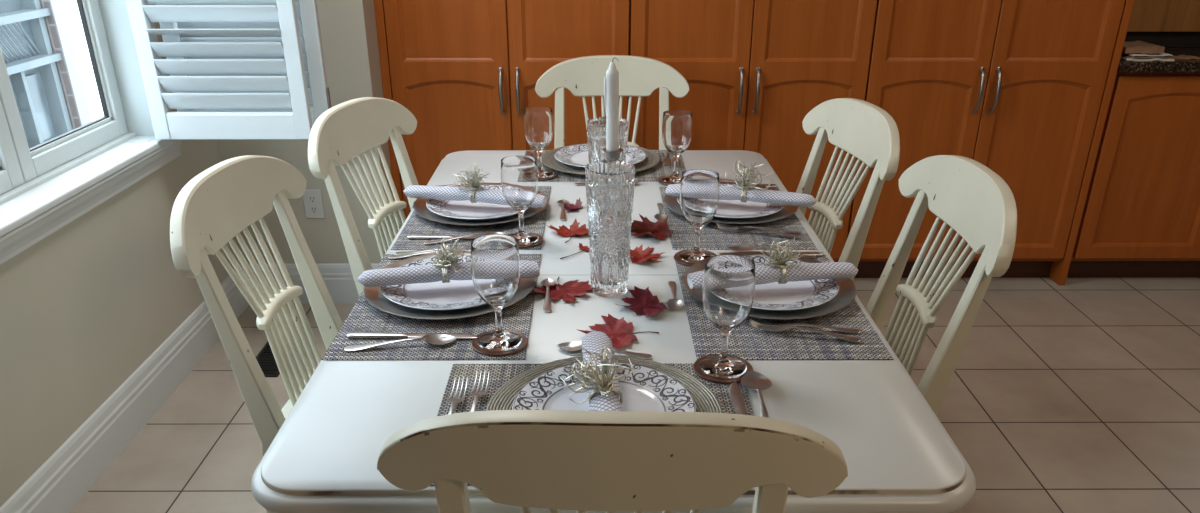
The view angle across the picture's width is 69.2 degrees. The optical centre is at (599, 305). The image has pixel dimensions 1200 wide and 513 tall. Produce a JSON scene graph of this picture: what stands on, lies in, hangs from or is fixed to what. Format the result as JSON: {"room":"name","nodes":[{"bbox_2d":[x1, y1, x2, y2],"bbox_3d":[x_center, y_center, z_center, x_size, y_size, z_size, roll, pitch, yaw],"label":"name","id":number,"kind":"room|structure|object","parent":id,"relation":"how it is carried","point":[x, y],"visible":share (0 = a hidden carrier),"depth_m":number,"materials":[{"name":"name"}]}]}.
{"room":"dining room","nodes":[
{"label":"dining room","id":0,"kind":"room"},
{"bbox_2d":[0,4,240,506],"bbox_3d":[-1.487,-0.063,0.516,0.150,2.600,5.400,0,25,0],"label":"wall","id":1,"kind":"structure","parent":0,"point":[82,307],"depth_m":2.39,"materials":[{"name":"beige paint"}]},
{"bbox_2d":[0,0,181,264],"bbox_3d":[-1.474,-0.808,1.758,0.185,1.532,1.860,0,25,0],"label":"window","id":2,"kind":"structure","parent":1,"relation":"in","point":[50,184],"depth_m":2.49,"materials":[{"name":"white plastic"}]},
{"bbox_2d":[126,0,311,139],"bbox_3d":[-1.149,-1.131,2.469,0.490,1.324,0.071,0,25,0],"label":"shutter panel","id":3,"kind":"object","parent":2,"relation":"attached to","point":[297,124],"visible":0.96,"depth_m":2.65,"materials":[{"name":"white paint"}]},
{"bbox_2d":[156,0,330,125],"bbox_3d":[-1.100,-1.159,2.529,0.490,1.324,0.034,0,25,0],"label":"shutter panel","id":4,"kind":"object","parent":2,"relation":"attached to","point":[307,10],"visible":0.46,"depth_m":2.67,"materials":[{"name":"white paint"}]},
{"bbox_2d":[0,264,248,512],"bbox_3d":[-1.403,1.042,1.028,0.017,0.165,5.400,0,25,0],"label":"baseboard","id":5,"kind":"structure","parent":1,"relation":"attached to","point":[65,478],"depth_m":2.54,"materials":[{"name":"white paint"}]},
{"bbox_2d":[218,0,396,263],"bbox_3d":[1.367,-1.395,3.393,5.880,2.600,0.920,0,25,0],"label":"wall","id":6,"kind":"structure","parent":0,"point":[348,29],"depth_m":3.25,"materials":[{"name":"beige paint"}]},
{"bbox_2d":[242,263,378,302],"bbox_3d":[-1.125,-0.090,3.471,0.593,0.165,0.017,0,25,0],"label":"baseboard","id":7,"kind":"structure","parent":6,"relation":"attached to","point":[338,279],"depth_m":3.46,"materials":[{"name":"white paint"}]},
{"bbox_2d":[303,189,324,217],"bbox_3d":[-1.099,-0.391,3.337,0.074,0.116,0.008,0,25,0],"label":"wall outlet","id":8,"kind":"object","parent":6,"relation":"attached to","point":[312,198],"visible":0.94,"depth_m":3.33,"materials":[{"name":"white plastic"}]},
{"bbox_2d":[308,195,316,202],"bbox_3d":[-1.099,-0.409,3.326,0.032,0.029,0.003,0,25,0],"label":"socket","id":9,"kind":"object","parent":8,"relation":"attached to","point":[311,198],"depth_m":3.32,"materials":[{"name":"white plastic"}]},
{"bbox_2d":[310,206,317,212],"bbox_3d":[-1.099,-0.371,3.343,0.032,0.029,0.003,0,25,0],"label":"socket","id":10,"kind":"object","parent":8,"relation":"attached to","point":[313,209],"depth_m":3.34,"materials":[{"name":"white plastic"}]},
{"bbox_2d":[374,0,403,230],"bbox_3d":[-0.812,-1.153,3.179,0.032,2.340,0.026,0,25,0],"label":"trim","id":11,"kind":"structure","parent":6,"relation":"attached to","point":[378,4],"depth_m":3.29,"materials":[{"name":"orange wood"}]},
{"bbox_2d":[70,277,1199,512],"bbox_3d":[1.392,0.990,1.456,5.910,0.100,6.500,0,25,0],"label":"floor","id":12,"kind":"structure","parent":0,"point":[1081,395],"depth_m":2.75,"materials":[{"name":"tile"}]},
{"bbox_2d":[170,155,342,512],"bbox_3d":[-0.531,0.168,1.959,0.548,0.968,0.545,2,25,4],"label":"dining chair","id":13,"kind":"object","parent":12,"relation":"on","point":[220,202],"visible":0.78,"depth_m":1.83,"materials":[{"name":"beige paint"}]},
{"bbox_2d":[256,337,300,376],"bbox_3d":[-1.155,0.176,3.086,0.120,0.006,0.300,0,25,0],"label":"floor vent","id":14,"kind":"object","parent":12,"relation":"in","point":[265,358],"visible":0.34,"depth_m":3.04,"materials":[{"name":"black metal"}]},
{"bbox_2d":[308,97,418,295],"bbox_3d":[-0.440,-0.080,2.495,0.548,0.968,0.545,6,26,13],"label":"dining chair","id":15,"kind":"object","parent":12,"relation":"on","point":[347,130],"visible":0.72,"depth_m":2.38,"materials":[{"name":"beige paint"}]},
{"bbox_2d":[383,0,629,218],"bbox_3d":[-0.344,-1.261,3.412,0.906,2.340,0.626,0,25,0],"label":"pantry cabinet","id":16,"kind":"object","parent":12,"relation":"on","point":[467,71],"visible":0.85,"depth_m":3.27,"materials":[{"name":"orange wood"}]},
{"bbox_2d":[535,55,688,149],"bbox_3d":[0.043,-0.341,3.059,0.545,0.968,0.548,0,25,0],"label":"dining chair","id":17,"kind":"object","parent":12,"relation":"on","point":[584,76],"visible":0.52,"depth_m":3.09,"materials":[{"name":"beige paint"}]},
{"bbox_2d":[377,410,847,512],"bbox_3d":[0.018,0.446,1.359,0.545,0.968,0.548,1,25,1],"label":"dining chair","id":18,"kind":"object","parent":12,"relation":"on","point":[553,460],"visible":0.99,"depth_m":0.95,"materials":[{"name":"beige paint"}]},
{"bbox_2d":[251,150,975,512],"bbox_3d":[0.016,0.218,2.088,1.003,0.750,1.763,0,25,0],"label":"dining table","id":19,"kind":"object","parent":12,"relation":"on","point":[899,456],"visible":0.42,"depth_m":1.35,"materials":[{"name":"beige paint"}]},
{"bbox_2d":[322,254,540,359],"bbox_3d":[-0.299,-0.011,1.686,0.343,0.002,0.484,0,25,0],"label":"placemat","id":20,"kind":"object","parent":19,"relation":"on","point":[363,317],"visible":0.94,"depth_m":1.56,"materials":[{"name":"fabric"}]},
{"bbox_2d":[344,334,455,350],"bbox_3d":[-0.345,0.063,1.506,0.190,0.013,0.041,-4,25,-9],"label":"spoon","id":21,"kind":"object","parent":20,"relation":"on","point":[429,338],"visible":1,"depth_m":1.51,"materials":[{"name":"silver metal"}]},
{"bbox_2d":[346,332,476,337],"bbox_3d":[-0.332,0.052,1.537,0.232,0.008,0.020,0,25,1],"label":"table knife","id":22,"kind":"object","parent":20,"relation":"on","point":[350,334],"visible":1,"depth_m":1.53,"materials":[{"name":"silver metal"}]},
{"bbox_2d":[388,251,447,258],"bbox_3d":[-0.361,-0.113,1.883,0.194,0.014,0.025,-1,25,-3],"label":"fork","id":23,"kind":"object","parent":20,"relation":"on","point":[418,253],"visible":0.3,"depth_m":1.88,"materials":[{"name":"silver metal"}]},
{"bbox_2d":[395,248,470,254],"bbox_3d":[-0.349,-0.120,1.897,0.194,0.014,0.025,0,25,0],"label":"fork","id":24,"kind":"object","parent":20,"relation":"on","point":[426,250],"visible":0.34,"depth_m":1.90,"materials":[{"name":"silver metal"}]},
{"bbox_2d":[362,251,535,319],"bbox_3d":[-0.295,-0.039,1.722,0.338,0.018,0.338,0,25,0],"label":"charger plate","id":25,"kind":"object","parent":20,"relation":"on","point":[374,296],"visible":0.38,"depth_m":1.64,"materials":[{"name":"ceramic"}]},
{"bbox_2d":[380,255,486,309],"bbox_3d":[-0.295,-0.043,1.720,0.270,0.019,0.270,4,25,8],"label":"dinner plate","id":26,"kind":"object","parent":25,"relation":"on","point":[455,294],"visible":0.48,"depth_m":1.68,"materials":[{"name":"ceramic"}]},
{"bbox_2d":[358,260,539,286],"bbox_3d":[-0.294,-0.066,1.699,0.347,0.035,0.064,-4,25,-11],"label":"napkin","id":27,"kind":"object","parent":26,"relation":"on","point":[429,273],"visible":0.76,"depth_m":1.67,"materials":[{"name":"fabric"}]},
{"bbox_2d":[431,238,464,282],"bbox_3d":[-0.294,-0.090,1.685,0.065,0.092,0.079,-4,25,-9],"label":"napkin ring","id":28,"kind":"object","parent":27,"relation":"on","point":[446,259],"visible":0.97,"depth_m":1.68,"materials":[{"name":"metal"}]},
{"bbox_2d":[472,329,527,355],"bbox_3d":[-0.175,0.064,1.517,0.097,0.004,0.097,0,25,0],"label":"coaster","id":29,"kind":"object","parent":20,"relation":"on","point":[524,342],"visible":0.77,"depth_m":1.49,"materials":[{"name":"orange metal"}]},
{"bbox_2d":[471,234,521,351],"bbox_3d":[-0.175,-0.021,1.477,0.082,0.184,0.082,10,27,20],"label":"wine glass","id":30,"kind":"object","parent":29,"relation":"on","point":[495,259],"visible":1,"depth_m":1.44,"materials":[{"name":"white"}]},
{"bbox_2d":[391,186,550,249],"bbox_3d":[-0.299,-0.225,2.148,0.333,0.002,0.473,0,25,0],"label":"placemat","id":31,"kind":"object","parent":19,"relation":"on","point":[416,224],"visible":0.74,"depth_m":2.05,"materials":[{"name":"fabric"}]},
{"bbox_2d":[407,235,479,238],"bbox_3d":[-0.326,-0.158,1.990,0.232,0.008,0.020,1,25,2],"label":"table knife","id":32,"kind":"object","parent":31,"relation":"on","point":[408,236],"visible":0.65,"depth_m":1.99,"materials":[{"name":"silver metal"}]},
{"bbox_2d":[424,232,507,243],"bbox_3d":[-0.304,-0.156,1.978,0.190,0.013,0.041,-6,26,-13],"label":"spoon","id":33,"kind":"object","parent":31,"relation":"on","point":[483,233],"visible":0.58,"depth_m":1.97,"materials":[{"name":"silver metal"}]},
{"bbox_2d":[413,183,548,225],"bbox_3d":[-0.297,-0.251,2.180,0.338,0.018,0.338,0,25,0],"label":"charger plate","id":34,"kind":"object","parent":31,"relation":"on","point":[419,206],"visible":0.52,"depth_m":2.10,"materials":[{"name":"ceramic"}]},
{"bbox_2d":[426,185,529,218],"bbox_3d":[-0.297,-0.255,2.179,0.270,0.019,0.270,17,30,32],"label":"dinner plate","id":35,"kind":"object","parent":34,"relation":"on","point":[464,209],"visible":0.52,"depth_m":2.15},
{"bbox_2d":[403,185,546,207],"bbox_3d":[-0.313,-0.274,2.149,0.363,0.035,0.064,6,25,9],"label":"napkin","id":36,"kind":"object","parent":35,"relation":"on","point":[494,196],"visible":0.8,"depth_m":2.13,"materials":[{"name":"fabric"}]},
{"bbox_2d":[453,162,489,202],"bbox_3d":[-0.317,-0.303,2.138,0.092,0.097,0.085,5,25,11],"label":"napkin ring","id":37,"kind":"object","parent":36,"relation":"on","point":[474,182],"visible":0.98,"depth_m":2.13,"materials":[{"name":"metal"}]},
{"bbox_2d":[508,232,542,247],"bbox_3d":[-0.177,-0.150,1.978,0.097,0.004,0.097,0,25,0],"label":"coaster","id":38,"kind":"object","parent":31,"relation":"on","point":[540,240],"visible":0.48,"depth_m":1.95,"materials":[{"name":"orange metal"}]},
{"bbox_2d":[501,155,538,244],"bbox_3d":[-0.177,-0.235,1.938,0.082,0.184,0.082,15,29,29],"label":"wine glass","id":39,"kind":"object","parent":38,"relation":"on","point":[519,173],"visible":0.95,"depth_m":1.90,"materials":[{"name":"white"}]},
{"bbox_2d":[540,278,555,311],"bbox_3d":[-0.102,-0.024,1.702,0.032,0.011,0.150,-1,25,-2],"label":"teaspoon","id":40,"kind":"object","parent":19,"relation":"on","point":[547,304],"visible":1,"depth_m":1.69,"materials":[{"name":"silver metal"}]},
{"bbox_2d":[529,277,591,301],"bbox_3d":[-0.071,-0.036,1.716,0.109,0.021,0.123,17,30,33],"label":"maple leaf","id":41,"kind":"object","parent":19,"relation":"on","point":[568,290],"visible":0.98,"depth_m":1.73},
{"bbox_2d":[557,199,568,219],"bbox_3d":[-0.093,-0.243,2.174,0.032,0.011,0.150,-1,25,-2],"label":"teaspoon","id":42,"kind":"object","parent":19,"relation":"on","point":[562,215],"visible":0.98,"depth_m":2.16,"materials":[{"name":"silver metal"}]},
{"bbox_2d":[547,219,588,242],"bbox_3d":[-0.064,-0.178,2.026,0.100,0.019,0.097,-16,29,-30],"label":"maple leaf","id":43,"kind":"object","parent":19,"relation":"on","point":[563,231],"visible":0.99,"depth_m":2.04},
{"bbox_2d":[562,198,582,209],"bbox_3d":[-0.067,-0.254,2.188,0.052,0.021,0.059,-3,25,-7],"label":"maple leaf","id":44,"kind":"object","parent":19,"relation":"on","point":[578,204],"visible":1,"depth_m":2.20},
{"bbox_2d":[560,243,588,258],"bbox_3d":[-0.050,-0.121,1.911,0.047,0.012,0.103,21,32,37],"label":"maple leaf","id":45,"kind":"object","parent":19,"relation":"on","point":[580,246],"visible":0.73,"depth_m":1.93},
{"bbox_2d":[430,363,753,485],"bbox_3d":[-0.007,0.167,1.302,0.476,0.002,0.333,0,25,0],"label":"placemat","id":46,"kind":"object","parent":19,"relation":"on","point":[500,374],"visible":0.2,"depth_m":1.39,"materials":[{"name":"fabric"}]},
{"bbox_2d":[448,377,467,413],"bbox_3d":[-0.220,0.160,1.293,0.025,0.014,0.194,0,25,1],"label":"fork","id":47,"kind":"object","parent":46,"relation":"on","point":[453,401],"visible":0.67,"depth_m":1.34,"materials":[{"name":"silver metal"}]},
{"bbox_2d":[470,371,489,411],"bbox_3d":[-0.189,0.151,1.311,0.025,0.014,0.194,0,25,1],"label":"fork","id":48,"kind":"object","parent":46,"relation":"on","point":[477,393],"visible":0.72,"depth_m":1.36,"materials":[{"name":"silver metal"}]},
{"bbox_2d":[486,356,722,412],"bbox_3d":[0.006,0.162,1.292,0.352,0.016,0.352,0,25,0],"label":"charger plate","id":49,"kind":"object","parent":46,"relation":"on","point":[705,400],"visible":0.19,"depth_m":1.36,"materials":[{"name":"silver metal"}]},
{"bbox_2d":[512,362,695,411],"bbox_3d":[0.006,0.154,1.288,0.270,0.019,0.270,0,25,0],"label":"dinner plate","id":50,"kind":"object","parent":49,"relation":"on","point":[644,389],"visible":0.43,"depth_m":1.33,"materials":[{"name":"ceramic"}]},
{"bbox_2d":[582,331,622,410],"bbox_3d":[0.004,0.116,1.308,0.052,0.036,0.308,-2,25,-4],"label":"napkin","id":51,"kind":"object","parent":50,"relation":"on","point":[593,342],"visible":0.48,"depth_m":1.33,"materials":[{"name":"fabric"}]},
{"bbox_2d":[559,343,633,404],"bbox_3d":[-0.003,0.097,1.273,0.109,0.102,0.104,5,25,10],"label":"napkin ring","id":52,"kind":"object","parent":51,"relation":"on","point":[602,381],"visible":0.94,"depth_m":1.26,"materials":[{"name":"metal"}]},
{"bbox_2d":[693,354,752,383],"bbox_3d":[0.203,0.103,1.433,0.097,0.004,0.097,0,25,0],"label":"coaster","id":53,"kind":"object","parent":46,"relation":"on","point":[698,371],"visible":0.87,"depth_m":1.41,"materials":[{"name":"orange metal"}]},
{"bbox_2d":[699,254,754,378],"bbox_3d":[0.203,0.017,1.393,0.082,0.184,0.082,-11,27,-22],"label":"wine glass","id":54,"kind":"object","parent":53,"relation":"on","point":[728,287],"visible":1,"depth_m":1.36,"materials":[{"name":"white"}]},
{"bbox_2d":[728,382,747,414],"bbox_3d":[0.213,0.170,1.282,0.020,0.008,0.232,-1,25,-2],"label":"table knife","id":55,"kind":"object","parent":46,"relation":"on","point":[736,397],"visible":0.35,"depth_m":1.34,"materials":[{"name":"silver metal"}]},
{"bbox_2d":[557,342,651,358],"bbox_3d":[0.007,0.075,1.486,0.166,0.012,0.036,6,25,12],"label":"teaspoon","id":56,"kind":"object","parent":19,"relation":"on","point":[567,346],"visible":0.77,"depth_m":1.49,"materials":[{"name":"silver metal"}]},
{"bbox_2d":[524,150,685,181],"bbox_3d":[0.009,-0.415,2.558,0.479,0.002,0.334,0,25,0],"label":"placemat","id":57,"kind":"object","parent":19,"relation":"on","point":[652,174],"visible":0.24,"depth_m":2.48,"materials":[{"name":"fabric"}]},
{"bbox_2d":[538,170,556,180],"bbox_3d":[-0.168,-0.367,2.448,0.097,0.004,0.097,0,25,0],"label":"coaster","id":58,"kind":"object","parent":57,"relation":"on","point":[555,173],"visible":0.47,"depth_m":2.42,"materials":[{"name":"orange metal"}]},
{"bbox_2d":[524,106,553,177],"bbox_3d":[-0.168,-0.453,2.408,0.082,0.184,0.082,20,31,36],"label":"wine glass","id":59,"kind":"object","parent":58,"relation":"on","point":[538,120],"visible":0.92,"depth_m":2.37,"materials":[{"name":"white"}]},
{"bbox_2d":[542,143,659,174],"bbox_3d":[0.001,-0.430,2.569,0.352,0.016,0.352,0,25,0],"label":"charger plate","id":60,"kind":"object","parent":57,"relation":"on","point":[652,159],"visible":0.38,"depth_m":2.54,"materials":[{"name":"ceramic"}]},
{"bbox_2d":[554,144,645,166],"bbox_3d":[0.001,-0.437,2.566,0.270,0.019,0.270,2,25,4],"label":"dinner plate","id":61,"kind":"object","parent":60,"relation":"on","point":[575,155],"visible":0.59,"depth_m":2.58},
{"bbox_2d":[661,150,671,164],"bbox_3d":[0.198,-0.445,2.598,0.025,0.014,0.194,0,25,0],"label":"fork","id":62,"kind":"object","parent":57,"relation":"on","point":[666,160],"visible":1,"depth_m":2.57,"materials":[{"name":"silver metal"}]},
{"bbox_2d":[587,117,627,163],"bbox_3d":[0.017,-0.302,2.015,0.094,0.254,0.094,-5,25,-11],"label":"crystal vase","id":63,"kind":"object","parent":19,"relation":"on","point":[596,128],"visible":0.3,"depth_m":1.96,"materials":[{"name":"white"}]},
{"bbox_2d":[585,160,634,297],"bbox_3d":[0.019,-0.146,1.679,0.094,0.254,0.094,0,25,0],"label":"crystal vase","id":64,"kind":"object","parent":19,"relation":"on","point":[610,184],"visible":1,"depth_m":1.65,"materials":[{"name":"white"}]},
{"bbox_2d":[603,147,630,257],"bbox_3d":[0.026,-0.216,1.845,0.080,0.239,0.080,-10,27,-20],"label":"candlestick","id":65,"kind":"object","parent":19,"relation":"on","point":[610,155],"visible":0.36,"depth_m":1.79,"materials":[{"name":"clear glass"}]},
{"bbox_2d":[604,57,618,150],"bbox_3d":[0.025,-0.404,1.758,0.027,0.192,0.027,-22,32,-38],"label":"candle","id":66,"kind":"object","parent":65,"relation":"on","point":[611,81],"visible":0.95,"depth_m":1.75,"materials":[{"name":"white wax"}]},
{"bbox_2d":[603,147,622,160],"bbox_3d":[0.026,-0.299,1.807,0.042,0.055,0.042,0,25,0],"label":"candle cup","id":67,"kind":"object","parent":65,"relation":"on","point":[610,155],"depth_m":1.79,"materials":[{"name":"silver metal"}]},
{"bbox_2d":[576,314,658,348],"bbox_3d":[0.025,0.045,1.552,0.117,0.015,0.114,21,32,38],"label":"maple leaf","id":68,"kind":"object","parent":19,"relation":"on","point":[619,331],"visible":0.82,"depth_m":1.56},
{"bbox_2d":[616,286,667,316],"bbox_3d":[0.085,-0.006,1.655,0.097,0.019,0.110,10,27,21],"label":"maple leaf","id":69,"kind":"object","parent":19,"relation":"on","point":[643,302],"visible":1,"depth_m":1.67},
{"bbox_2d":[630,244,664,262],"bbox_3d":[0.092,-0.114,1.883,0.094,0.024,0.084,20,31,36],"label":"maple leaf","id":70,"kind":"object","parent":19,"relation":"on","point":[638,255],"visible":0.95,"depth_m":1.90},
{"bbox_2d":[630,214,673,239],"bbox_3d":[0.117,-0.184,2.033,0.125,0.024,0.141,16,29,31],"label":"maple leaf","id":71,"kind":"object","parent":19,"relation":"on","point":[658,230],"visible":0.98,"depth_m":2.05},
{"bbox_2d":[654,203,666,220],"bbox_3d":[0.149,-0.235,2.157,0.030,0.011,0.140,1,25,2],"label":"teaspoon","id":72,"kind":"object","parent":19,"relation":"on","point":[660,216],"visible":1,"depth_m":2.13,"materials":[{"name":"silver metal"}]},
{"bbox_2d":[658,175,680,184],"bbox_3d":[0.208,-0.347,2.404,0.097,0.004,0.097,0,25,0],"label":"coaster","id":73,"kind":"object","parent":19,"relation":"on","point":[659,178],"visible":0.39,"depth_m":2.38,"materials":[{"name":"orange metal"}]},
{"bbox_2d":[661,110,692,183],"bbox_3d":[0.208,-0.432,2.364,0.082,0.184,0.082,-7,26,-15],"label":"wine glass","id":74,"kind":"object","parent":73,"relation":"on","point":[677,125],"visible":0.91,"depth_m":2.32,"materials":[{"name":"white"}]},
{"bbox_2d":[667,281,682,309],"bbox_3d":[0.144,-0.022,1.698,0.030,0.011,0.140,1,25,1],"label":"teaspoon","id":75,"kind":"object","parent":19,"relation":"on","point":[674,303],"visible":1,"depth_m":1.67,"materials":[{"name":"silver metal"}]},
{"bbox_2d":[659,187,816,249],"bbox_3d":[0.322,-0.224,2.147,0.322,0.002,0.468,0,25,0],"label":"placemat","id":76,"kind":"object","parent":19,"relation":"on","point":[682,237],"visible":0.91,"depth_m":2.01,"materials":[{"name":"fabric"}]},
{"bbox_2d":[664,182,798,223],"bbox_3d":[0.329,-0.255,2.189,0.338,0.018,0.338,0,25,0],"label":"charger plate","id":77,"kind":"object","parent":76,"relation":"on","point":[671,202],"visible":0.3,"depth_m":2.12,"materials":[{"name":"ceramic"}]},
{"bbox_2d":[677,184,784,217],"bbox_3d":[0.329,-0.259,2.187,0.270,0.019,0.270,8,26,16],"label":"dinner plate","id":78,"kind":"object","parent":77,"relation":"on","point":[726,208],"visible":0.4,"depth_m":2.16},
{"bbox_2d":[665,184,816,206],"bbox_3d":[0.347,-0.276,2.153,0.369,0.035,0.062,7,26,17],"label":"napkin","id":79,"kind":"object","parent":78,"relation":"on","point":[725,192],"visible":0.71,"depth_m":2.12,"materials":[{"name":"fabric"}]},
{"bbox_2d":[725,161,772,201],"bbox_3d":[0.369,-0.309,2.140,0.088,0.107,0.106,-17,30,-33],"label":"napkin ring","id":80,"kind":"object","parent":79,"relation":"on","point":[748,183],"visible":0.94,"depth_m":2.13,"materials":[{"name":"plant"}]},
{"bbox_2d":[715,221,799,237],"bbox_3d":[0.365,-0.177,2.016,0.194,0.014,0.025,9,26,19],"label":"fork","id":81,"kind":"object","parent":76,"relation":"on","point":[725,225],"visible":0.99,"depth_m":2.01,"materials":[{"name":"silver metal"}]},
{"bbox_2d":[717,224,800,233],"bbox_3d":[0.370,-0.179,2.024,0.194,0.014,0.025,1,25,3],"label":"fork","id":82,"kind":"object","parent":76,"relation":"on","point":[719,227],"visible":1,"depth_m":2.02,"materials":[{"name":"silver metal"}]},
{"bbox_2d":[741,371,771,417],"bbox_3d":[0.244,0.153,1.309,0.049,0.014,0.230,1,25,2],"label":"spoon","id":83,"kind":"object","parent":19,"relation":"on","point":[754,380],"visible":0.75,"depth_m":1.38,"materials":[{"name":"silver metal"}]},
{"bbox_2d":[728,245,816,257],"bbox_3d":[0.376,-0.120,1.901,0.190,0.013,0.041,6,25,12],"label":"spoon","id":84,"kind":"object","parent":19,"relation":"on","point":[744,248],"visible":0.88,"depth_m":1.91,"materials":[{"name":"silver metal"}]},
{"bbox_2d":[675,255,893,359],"bbox_3d":[0.329,-0.010,1.684,0.332,0.002,0.478,0,25,0],"label":"placemat","id":85,"kind":"object","parent":19,"relation":"on","point":[747,342],"visible":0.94,"depth_m":1.53,"materials":[{"name":"fabric"}]},
{"bbox_2d":[674,249,715,265],"bbox_3d":[0.208,-0.104,1.878,0.097,0.004,0.097,0,25,0],"label":"coaster","id":86,"kind":"object","parent":85,"relation":"on","point":[676,258],"visible":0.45,"depth_m":1.87,"materials":[{"name":"orange metal"}]},
{"bbox_2d":[678,169,718,262],"bbox_3d":[0.208,-0.189,1.839,0.082,0.184,0.082,3,25,7],"label":"wine glass","id":87,"kind":"object","parent":86,"relation":"on","point":[699,188],"visible":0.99,"depth_m":1.80,"materials":[{"name":"white"}]},
{"bbox_2d":[683,251,856,319],"bbox_3d":[0.333,-0.039,1.721,0.338,0.018,0.338,0,25,0],"label":"charger plate","id":88,"kind":"object","parent":85,"relation":"on","point":[846,294],"visible":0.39,"depth_m":1.65,"materials":[{"name":"ceramic"}]},
{"bbox_2d":[703,255,838,309],"bbox_3d":[0.333,-0.042,1.720,0.270,0.019,0.270,8,26,16],"label":"dinner plate","id":89,"kind":"object","parent":88,"relation":"on","point":[796,295],"visible":0.47,"depth_m":1.69,"materials":[{"name":"ceramic"}]},
{"bbox_2d":[687,262,857,289],"bbox_3d":[0.340,-0.061,1.689,0.337,0.035,0.062,-4,25,-7],"label":"napkin","id":90,"kind":"object","parent":89,"relation":"on","point":[829,270],"visible":0.73,"depth_m":1.68,"materials":[{"name":"fabric"}]},
{"bbox_2d":[753,236,803,283],"bbox_3d":[0.351,-0.091,1.682,0.092,0.096,0.084,-3,25,-7],"label":"napkin ring","id":91,"kind":"object","parent":90,"relation":"on","point":[779,262],"visible":0.96,"depth_m":1.68,"materials":[{"name":"metal"}]},
{"bbox_2d":[717,252,823,255],"bbox_3d":[0.370,-0.113,1.893,0.232,0.008,0.020,0,25,0],"label":"table knife","id":92,"kind":"object","parent":85,"relation":"on","point":[802,253],"visible":0.41,"depth_m":1.89,"materials":[{"name":"silver metal"}]},
{"bbox_2d":[749,319,860,341],"bbox_3d":[0.361,0.044,1.539,0.194,0.014,0.025,6,26,13],"label":"fork","id":93,"kind":"object","parent":85,"relation":"on","point":[779,327],"visible":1,"depth_m":1.53,"materials":[{"name":"silver metal"}]},
{"bbox_2d":[751,321,860,332],"bbox_3d":[0.368,0.038,1.556,0.194,0.014,0.025,1,25,1],"label":"fork","id":94,"kind":"object","parent":85,"relation":"on","point":[842,329],"visible":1,"depth_m":1.55,"materials":[{"name":"silver metal"}]},
{"bbox_2d":[628,0,876,261],"bbox_3d":[0.564,-1.262,3.415,0.906,2.340,0.626,0,25,0],"label":"pantry cabinet","id":95,"kind":"object","parent":12,"relation":"on","point":[753,70],"visible":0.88,"depth_m":3.28,"materials":[{"name":"orange wood"}]},
{"bbox_2d":[796,98,899,280],"bbox_3d":[0.471,-0.083,2.502,0.548,0.968,0.545,-4,25,-9],"label":"dining chair","id":96,"kind":"object","parent":12,"relation":"on","point":[863,129],"visible":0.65,"depth_m":2.38,"materials":[{"name":"beige paint"}]},
{"bbox_2d":[865,155,1016,415],"bbox_3d":[0.524,0.159,1.978,0.548,0.968,0.545,0,25,0],"label":"dining chair","id":97,"kind":"object","parent":12,"relation":"on","point":[970,198],"visible":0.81,"depth_m":1.83,"materials":[{"name":"beige paint"}]},
{"bbox_2d":[847,0,1134,284],"bbox_3d":[1.487,-1.264,3.418,0.936,2.340,0.626,0,25,0],"label":"pantry cabinet","id":98,"kind":"object","parent":12,"relation":"on","point":[1022,90],"visible":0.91,"depth_m":3.35,"materials":[{"name":"orange wood"}]},
{"bbox_2d":[1067,71,1199,277],"bbox_3d":[2.922,-0.611,3.748,1.930,0.878,0.585,0,25,0],"label":"base cabinet","id":99,"kind":"object","parent":12,"relation":"on","point":[1140,218],"visible":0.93,"depth_m":3.49,"materials":[{"name":"orange wood"}]},
{"bbox_2d":[1117,47,1199,72],"bbox_3d":[3.022,-1.030,3.554,2.130,0.040,0.645,0,25,0],"label":"countertop","id":100,"kind":"structure","parent":99,"relation":"on","point":[1179,65],"depth_m":3.26,"materials":[{"name":"stone"}]},
{"bbox_2d":[1121,56,1174,60],"bbox_3d":[2.071,-0.958,3.336,0.175,0.010,0.155,0,25,0],"label":"newspaper","id":101,"kind":"object","parent":100,"relation":"on","point":[1122,57],"visible":0.35,"depth_m":3.27,"materials":[{"name":"white paper"}]},
{"bbox_2d":[1121,53,1170,57],"bbox_3d":[2.066,-0.964,3.331,0.155,0.008,0.140,0,25,0],"label":"paper sheet","id":102,"kind":"object","parent":101,"relation":"on","point":[1122,54],"visible":0.41,"depth_m":3.28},
{"bbox_2d":[1123,53,1172,55],"bbox_3d":[2.073,-0.968,3.321,0.150,0.008,0.133,0,25,0],"label":"newspaper","id":103,"kind":"object","parent":102,"relation":"on","point":[1132,54],"visible":0.47,"depth_m":3.27,"materials":[{"name":"white paper"}]},
{"bbox_2d":[1122,40,1164,53],"bbox_3d":[2.046,-0.995,3.338,0.145,0.027,0.160,0,25,0],"label":"paper bag","id":104,"kind":"object","parent":103,"relation":"on","point":[1137,46],"visible":0.73,"depth_m":3.27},
{"bbox_2d":[1125,0,1199,46],"bbox_3d":[2.547,-1.436,3.549,0.920,0.697,0.310,0,25,0],"label":"wooden hutch","id":105,"kind":"object","parent":100,"relation":"on","point":[1165,23],"visible":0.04,"depth_m":3.51,"materials":[{"name":"brown wood"}]},
{"bbox_2d":[1167,55,1199,58],"bbox_3d":[2.233,-0.953,3.331,0.130,0.007,0.070,0,25,0],"label":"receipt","id":106,"kind":"object","parent":100,"relation":"on","point":[1179,56],"visible":0.89,"depth_m":3.32,"materials":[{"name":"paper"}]},
{"label":"outside","id":107,"kind":"structure","parent":0,"visible":0},
{"bbox_3d":[-8.960,2.844,4.589,14.100,0.100,22.000,0,25,0],"label":"ground","id":108,"kind":"structure","parent":107,"visible":0},
{"bbox_2d":[0,0,91,147],"bbox_3d":[-6.670,0.705,3.497,3.080,4.700,11.800,0,25,0],"label":"neighbouring house","id":109,"kind":"structure","parent":108,"relation":"on","point":[36,45],"depth_m":8.21,"materials":[{"name":"grey"}]},
{"bbox_2d":[62,0,103,120],"bbox_3d":[-11.366,-5.873,18.175,0.400,4.300,30.000,0,25,0],"label":"wall","id":110,"kind":"structure","parent":108,"relation":"on","point":[71,10],"depth_m":18.81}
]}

